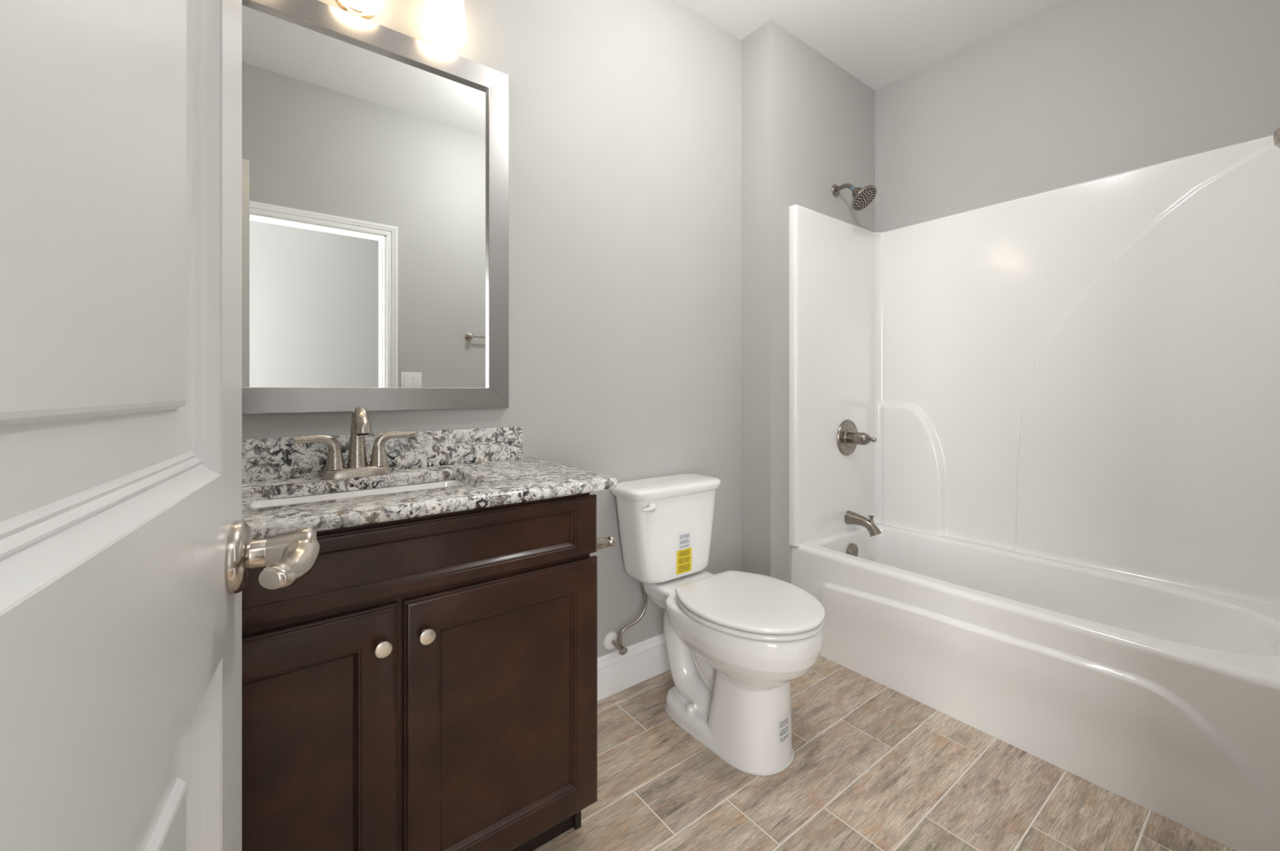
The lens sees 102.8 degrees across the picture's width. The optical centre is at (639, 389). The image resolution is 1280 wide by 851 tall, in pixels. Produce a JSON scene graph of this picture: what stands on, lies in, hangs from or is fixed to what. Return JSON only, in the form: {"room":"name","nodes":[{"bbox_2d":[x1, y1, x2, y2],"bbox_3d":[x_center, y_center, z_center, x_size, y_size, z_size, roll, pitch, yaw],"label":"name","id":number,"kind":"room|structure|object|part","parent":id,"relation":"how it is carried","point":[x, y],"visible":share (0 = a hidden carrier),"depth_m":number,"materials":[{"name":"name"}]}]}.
{"room":"bathroom","nodes":[
{"label":"bathroom","id":0,"kind":"room"},
{"bbox_2d":[241,0,741,657],"bbox_3d":[-0.428,-0.240,1.759,2.185,2.780,0.100,0,0,-37],"label":"wall","id":1,"kind":"structure","parent":0,"point":[624,116],"depth_m":1.96,"materials":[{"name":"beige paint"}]},
{"bbox_2d":[241,0,508,414],"bbox_3d":[-0.775,-0.483,1.414,0.856,1.086,0.027,0,0,-37],"label":"wall mirror","id":2,"kind":"object","parent":1,"relation":"attached to","point":[375,157],"visible":0.68,"depth_m":1.42,"materials":[{"name":"silver metal"}]},
{"bbox_3d":[-0.775,-0.993,1.414,0.856,0.066,0.027,0,0,-37],"label":"frame rail","id":3,"kind":"part","parent":2,"relation":"part of","materials":[{"name":"silver metal"}]},
{"bbox_3d":[-0.775,0.027,1.414,0.856,0.066,0.027,0,0,-37],"label":"frame rail","id":4,"kind":"part","parent":2,"relation":"part of","materials":[{"name":"silver metal"}]},
{"bbox_3d":[-0.461,-0.483,1.653,0.066,1.086,0.027,0,0,-37],"label":"frame rail","id":5,"kind":"part","parent":2,"relation":"part of","materials":[{"name":"silver metal"}]},
{"bbox_2d":[241,426,522,482],"bbox_3d":[-0.788,0.175,1.409,0.984,0.105,0.021,0,0,-37],"label":"backsplash","id":6,"kind":"structure","parent":1,"relation":"attached to","point":[274,458],"depth_m":1.47,"materials":[{"name":"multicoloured stone"}]},
{"bbox_2d":[335,0,466,48],"bbox_3d":[-0.754,-1.141,1.371,0.571,0.210,0.124,0,0,-37],"label":"vanity light","id":7,"kind":"object","parent":1,"relation":"attached to","point":[444,20],"visible":0.99,"depth_m":1.46,"materials":[{"name":"white glass"}]},
{"bbox_3d":[-0.786,-1.092,1.413,0.112,0.112,0.019,0,0,-37],"label":"wall plate","id":8,"kind":"part","parent":7,"relation":"part of","materials":[{"name":"silver metal"}]},
{"bbox_3d":[-0.753,-1.126,1.369,0.120,0.160,0.120,0,0,-37],"label":"lamp shade","id":9,"kind":"part","parent":7,"relation":"part of","materials":[{"name":"white glass"}]},
{"bbox_3d":[-0.574,-1.126,1.506,0.120,0.160,0.120,0,0,-37],"label":"lamp shade","id":10,"kind":"part","parent":7,"relation":"part of","materials":[{"name":"white glass"}]},
{"bbox_3d":[-0.574,-1.126,1.506,0.060,0.120,0.060,0,0,-37],"label":"bulb","id":11,"kind":"part","parent":7,"relation":"part of","materials":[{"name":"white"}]},
{"bbox_2d":[603,631,627,655],"bbox_3d":[-0.085,0.952,1.904,0.066,0.066,0.084,0,0,-37],"label":"supply valve","id":12,"kind":"object","parent":1,"relation":"attached to","point":[611,641],"visible":0.99,"depth_m":1.92,"materials":[{"name":"white plastic"}]},
{"bbox_3d":[-0.064,0.960,1.877,0.036,0.025,0.016,0,0,-37],"label":"oval handle","id":13,"kind":"part","parent":12,"relation":"part of","materials":[{"name":"silver metal"}]},
{"bbox_2d":[617,582,647,639],"bbox_3d":[-0.026,0.825,1.913,0.120,0.200,0.017,0,0,-25],"label":"supply hose","id":14,"kind":"object","parent":12,"relation":"attached to","point":[644,594],"visible":0.9,"depth_m":1.92,"materials":[{"name":"silver metal"}]},
{"bbox_2d":[597,633,670,701],"bbox_3d":[0.029,1.075,2.034,1.125,0.151,0.015,0,0,-37],"label":"baseboard","id":15,"kind":"structure","parent":1,"relation":"attached to","point":[644,660],"depth_m":1.98,"materials":[{"name":"white paint"}]},
{"bbox_2d":[741,19,875,583],"bbox_3d":[0.887,-0.240,2.651,0.987,2.780,0.268,0,0,-37],"label":"wall","id":16,"kind":"structure","parent":0,"point":[808,123],"depth_m":2.32,"materials":[{"name":"beige paint"}]},
{"bbox_2d":[831,183,876,211],"bbox_3d":[1.037,-0.945,2.469,0.136,0.161,0.203,0,0,-37],"label":"shower","id":17,"kind":"object","parent":16,"relation":"attached to","point":[863,197],"visible":1,"depth_m":2.44,"materials":[{"name":"silver metal"}]},
{"bbox_3d":[1.009,-0.985,2.505,0.021,0.055,0.111,0,0,-37],"label":"arm","id":18,"kind":"part","parent":17,"relation":"part of","materials":[{"name":"silver metal"}]},
{"bbox_2d":[676,0,1062,90],"bbox_3d":[0.480,-1.680,0.527,4.202,0.100,3.160,0,0,-37],"label":"ceiling","id":19,"kind":"structure","parent":0,"point":[880,43],"depth_m":2.26,"materials":[{"name":"white paint"}]},
{"bbox_2d":[533,656,1236,850],"bbox_3d":[0.235,1.175,1.104,2.290,0.050,1.745,0,0,-37],"label":"floor","id":20,"kind":"structure","parent":0,"point":[873,767],"depth_m":1.45,"materials":[{"name":"brown tile"}]},
{"bbox_2d":[241,493,597,850],"bbox_3d":[-0.622,0.706,1.214,0.929,0.889,0.531,0,0,-37],"label":"vanity cabinet","id":21,"kind":"object","parent":20,"relation":"on","point":[430,684],"visible":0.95,"depth_m":1.05,"materials":[{"name":"brown wood"}]},
{"bbox_3d":[-0.668,0.741,0.886,0.458,0.626,0.019,0,0,-37],"label":"door","id":22,"kind":"part","parent":21,"relation":"part of","materials":[{"name":"brown wood"}]},
{"bbox_3d":[-0.499,0.500,0.989,0.032,0.032,0.024,0,0,-37],"label":"knob","id":23,"kind":"part","parent":21,"relation":"part of","materials":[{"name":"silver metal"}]},
{"bbox_3d":[-0.481,0.343,1.028,0.926,0.146,0.019,0,0,-37],"label":"drawer","id":24,"kind":"part","parent":21,"relation":"part of","materials":[{"name":"brown wood"}]},
{"bbox_3d":[-0.434,0.499,1.038,0.032,0.032,0.024,0,0,-37],"label":"knob","id":25,"kind":"part","parent":21,"relation":"part of","materials":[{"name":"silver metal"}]},
{"bbox_2d":[241,426,617,540],"bbox_3d":[-0.617,0.191,1.222,1.030,0.135,0.526,0,0,-37],"label":"countertop","id":26,"kind":"structure","parent":21,"relation":"on","point":[495,470],"depth_m":1.28,"materials":[{"name":"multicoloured stone"}]},
{"bbox_2d":[291,406,416,479],"bbox_3d":[-0.722,0.135,1.316,0.288,0.185,0.129,0,0,-37],"label":"sink faucet","id":27,"kind":"object","parent":26,"relation":"on","point":[357,467],"visible":1,"depth_m":1.33,"materials":[{"name":"silver metal"}]},
{"bbox_3d":[-0.813,0.159,1.293,0.116,0.089,0.045,0,0,-37],"label":"faucet handle","id":28,"kind":"part","parent":27,"relation":"part of","materials":[{"name":"silver metal"}]},
{"bbox_3d":[-0.745,0.215,1.345,0.163,0.025,0.055,0,0,-37],"label":"deck plate","id":29,"kind":"part","parent":27,"relation":"part of","materials":[{"name":"silver metal"}]},
{"bbox_3d":[-0.722,0.123,1.316,0.047,0.161,0.129,0,0,-37],"label":"spout","id":30,"kind":"part","parent":27,"relation":"part of","materials":[{"name":"silver metal"}]},
{"bbox_3d":[-0.676,0.159,1.398,0.116,0.089,0.045,0,0,-37],"label":"faucet handle","id":31,"kind":"part","parent":27,"relation":"part of","materials":[{"name":"silver metal"}]},
{"bbox_2d":[251,480,467,507],"bbox_3d":[-0.636,0.336,1.223,0.522,0.155,0.306,0,0,-37],"label":"sink","id":32,"kind":"object","parent":26,"relation":"in","point":[343,495],"visible":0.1,"depth_m":1.30,"materials":[{"name":"white ceramic"}]},
{"bbox_3d":[-0.294,0.741,1.170,0.460,0.626,0.019,0,0,-37],"label":"door","id":33,"kind":"part","parent":21,"relation":"part of","materials":[{"name":"brown wood"}]},
{"bbox_2d":[596,536,616,551],"bbox_3d":[-0.154,0.411,1.424,0.099,0.044,0.199,0,0,-37],"label":"paper holder","id":34,"kind":"object","parent":21,"relation":"attached to","point":[602,543],"visible":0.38,"depth_m":1.36,"materials":[{"name":"silver metal"}]},
{"bbox_2d":[610,473,825,776],"bbox_3d":[0.266,0.748,1.751,0.452,0.805,0.749,0,0,-37],"label":"toilet","id":35,"kind":"object","parent":20,"relation":"on","point":[736,642],"visible":1,"depth_m":1.64,"materials":[{"name":"white ceramic"}]},
{"bbox_3d":[0.034,0.413,1.771,0.070,0.033,0.030,0,0,-37],"label":"flush handle","id":36,"kind":"part","parent":35,"relation":"part of","materials":[{"name":"white plastic"}]},
{"bbox_3d":[0.105,0.540,1.959,0.408,0.311,0.191,0,0,-37],"label":"tank","id":37,"kind":"part","parent":35,"relation":"part of","materials":[{"name":"white ceramic"}]},
{"bbox_3d":[0.105,0.366,1.959,0.445,0.043,0.219,0,0,-37],"label":"tank lid","id":38,"kind":"part","parent":35,"relation":"part of","materials":[{"name":"white ceramic"}]},
{"bbox_3d":[0.293,0.928,1.739,0.393,0.444,0.682,0,0,-37],"label":"bowl","id":39,"kind":"part","parent":35,"relation":"part of","materials":[{"name":"white ceramic"}]},
{"bbox_3d":[0.365,0.701,1.645,0.415,0.016,0.454,0,0,-37],"label":"seat","id":40,"kind":"part","parent":35,"relation":"part of","materials":[{"name":"white plastic"}]},
{"bbox_3d":[0.365,0.678,1.645,0.418,0.022,0.456,0,0,-37],"label":"lid","id":41,"kind":"part","parent":35,"relation":"part of","materials":[{"name":"white plastic"}]},
{"bbox_2d":[789,134,1279,850],"bbox_3d":[1.429,0.155,1.956,0.756,1.989,1.495,0,0,-37],"label":"bathtub","id":42,"kind":"object","parent":20,"relation":"on","point":[1068,397],"visible":0.98,"depth_m":1.94,"materials":[{"name":"white plastic"}]},
{"bbox_3d":[1.043,0.794,2.504,0.084,0.076,0.014,0,0,-37],"label":"overflow plate","id":43,"kind":"part","parent":42,"relation":"part of","materials":[{"name":"silver metal"}]},
{"bbox_2d":[836,419,876,456],"bbox_3d":[1.078,0.239,2.487,0.180,0.180,0.150,0,0,-37],"label":"shower valve","id":44,"kind":"object","parent":42,"relation":"attached to","point":[848,437],"visible":1,"depth_m":2.50,"materials":[{"name":"silver metal"}]},
{"bbox_3d":[1.083,0.239,2.480,0.061,0.061,0.132,0,0,-37],"label":"handle","id":45,"kind":"part","parent":44,"relation":"part of","materials":[{"name":"silver metal"}]},
{"bbox_2d":[844,511,882,537],"bbox_3d":[1.093,0.656,2.487,0.069,0.104,0.170,0,0,-37],"label":"tub spout","id":46,"kind":"object","parent":42,"relation":"attached to","point":[851,517],"visible":1,"depth_m":2.47,"materials":[{"name":"silver metal"}]},
{"bbox_3d":[1.114,0.625,2.459,0.026,0.038,0.026,0,0,-37],"label":"diverter knob","id":47,"kind":"part","parent":46,"relation":"part of","materials":[{"name":"silver metal"}]},
{"bbox_2d":[800,522,1279,679],"bbox_3d":[1.433,0.872,1.960,0.692,0.337,1.432,0,0,-37],"label":"basin","id":48,"kind":"object","parent":42,"relation":"in","point":[1238,633],"depth_m":1.93,"materials":[{"name":"white plastic"}]},
{"bbox_2d":[875,0,1279,232],"bbox_3d":[1.772,-0.240,2.217,0.100,2.780,1.494,0,0,-37],"label":"wall","id":49,"kind":"structure","parent":0,"point":[1071,92],"depth_m":2.10,"materials":[{"name":"beige paint"}]},
{"bbox_3d":[0.668,-0.240,0.410,2.300,2.780,0.115,0,0,-37],"label":"wall","id":50,"kind":"structure","parent":0,"visible":0},
{"bbox_2d":[0,0,319,850],"bbox_3d":[-0.255,0.129,0.262,0.122,2.018,0.749,0,0,-29],"label":"door","id":51,"kind":"structure","parent":50,"relation":"in","point":[128,555],"depth_m":0.29,"materials":[{"name":"white paint"}]},
{"bbox_3d":[-0.371,0.176,0.532,0.066,0.046,0.102,0,0,-37],"label":"lever knob","id":52,"kind":"part","parent":51,"relation":"part of","materials":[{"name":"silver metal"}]},
{"bbox_2d":[1273,125,1279,148],"bbox_3d":[1.104,-0.335,0.845,0.660,0.050,0.052,0,0,-37],"label":"towel bar","id":53,"kind":"object","parent":50,"relation":"attached to","point":[1277,133],"visible":1,"depth_m":0.67,"materials":[{"name":"silver metal"}]}
]}

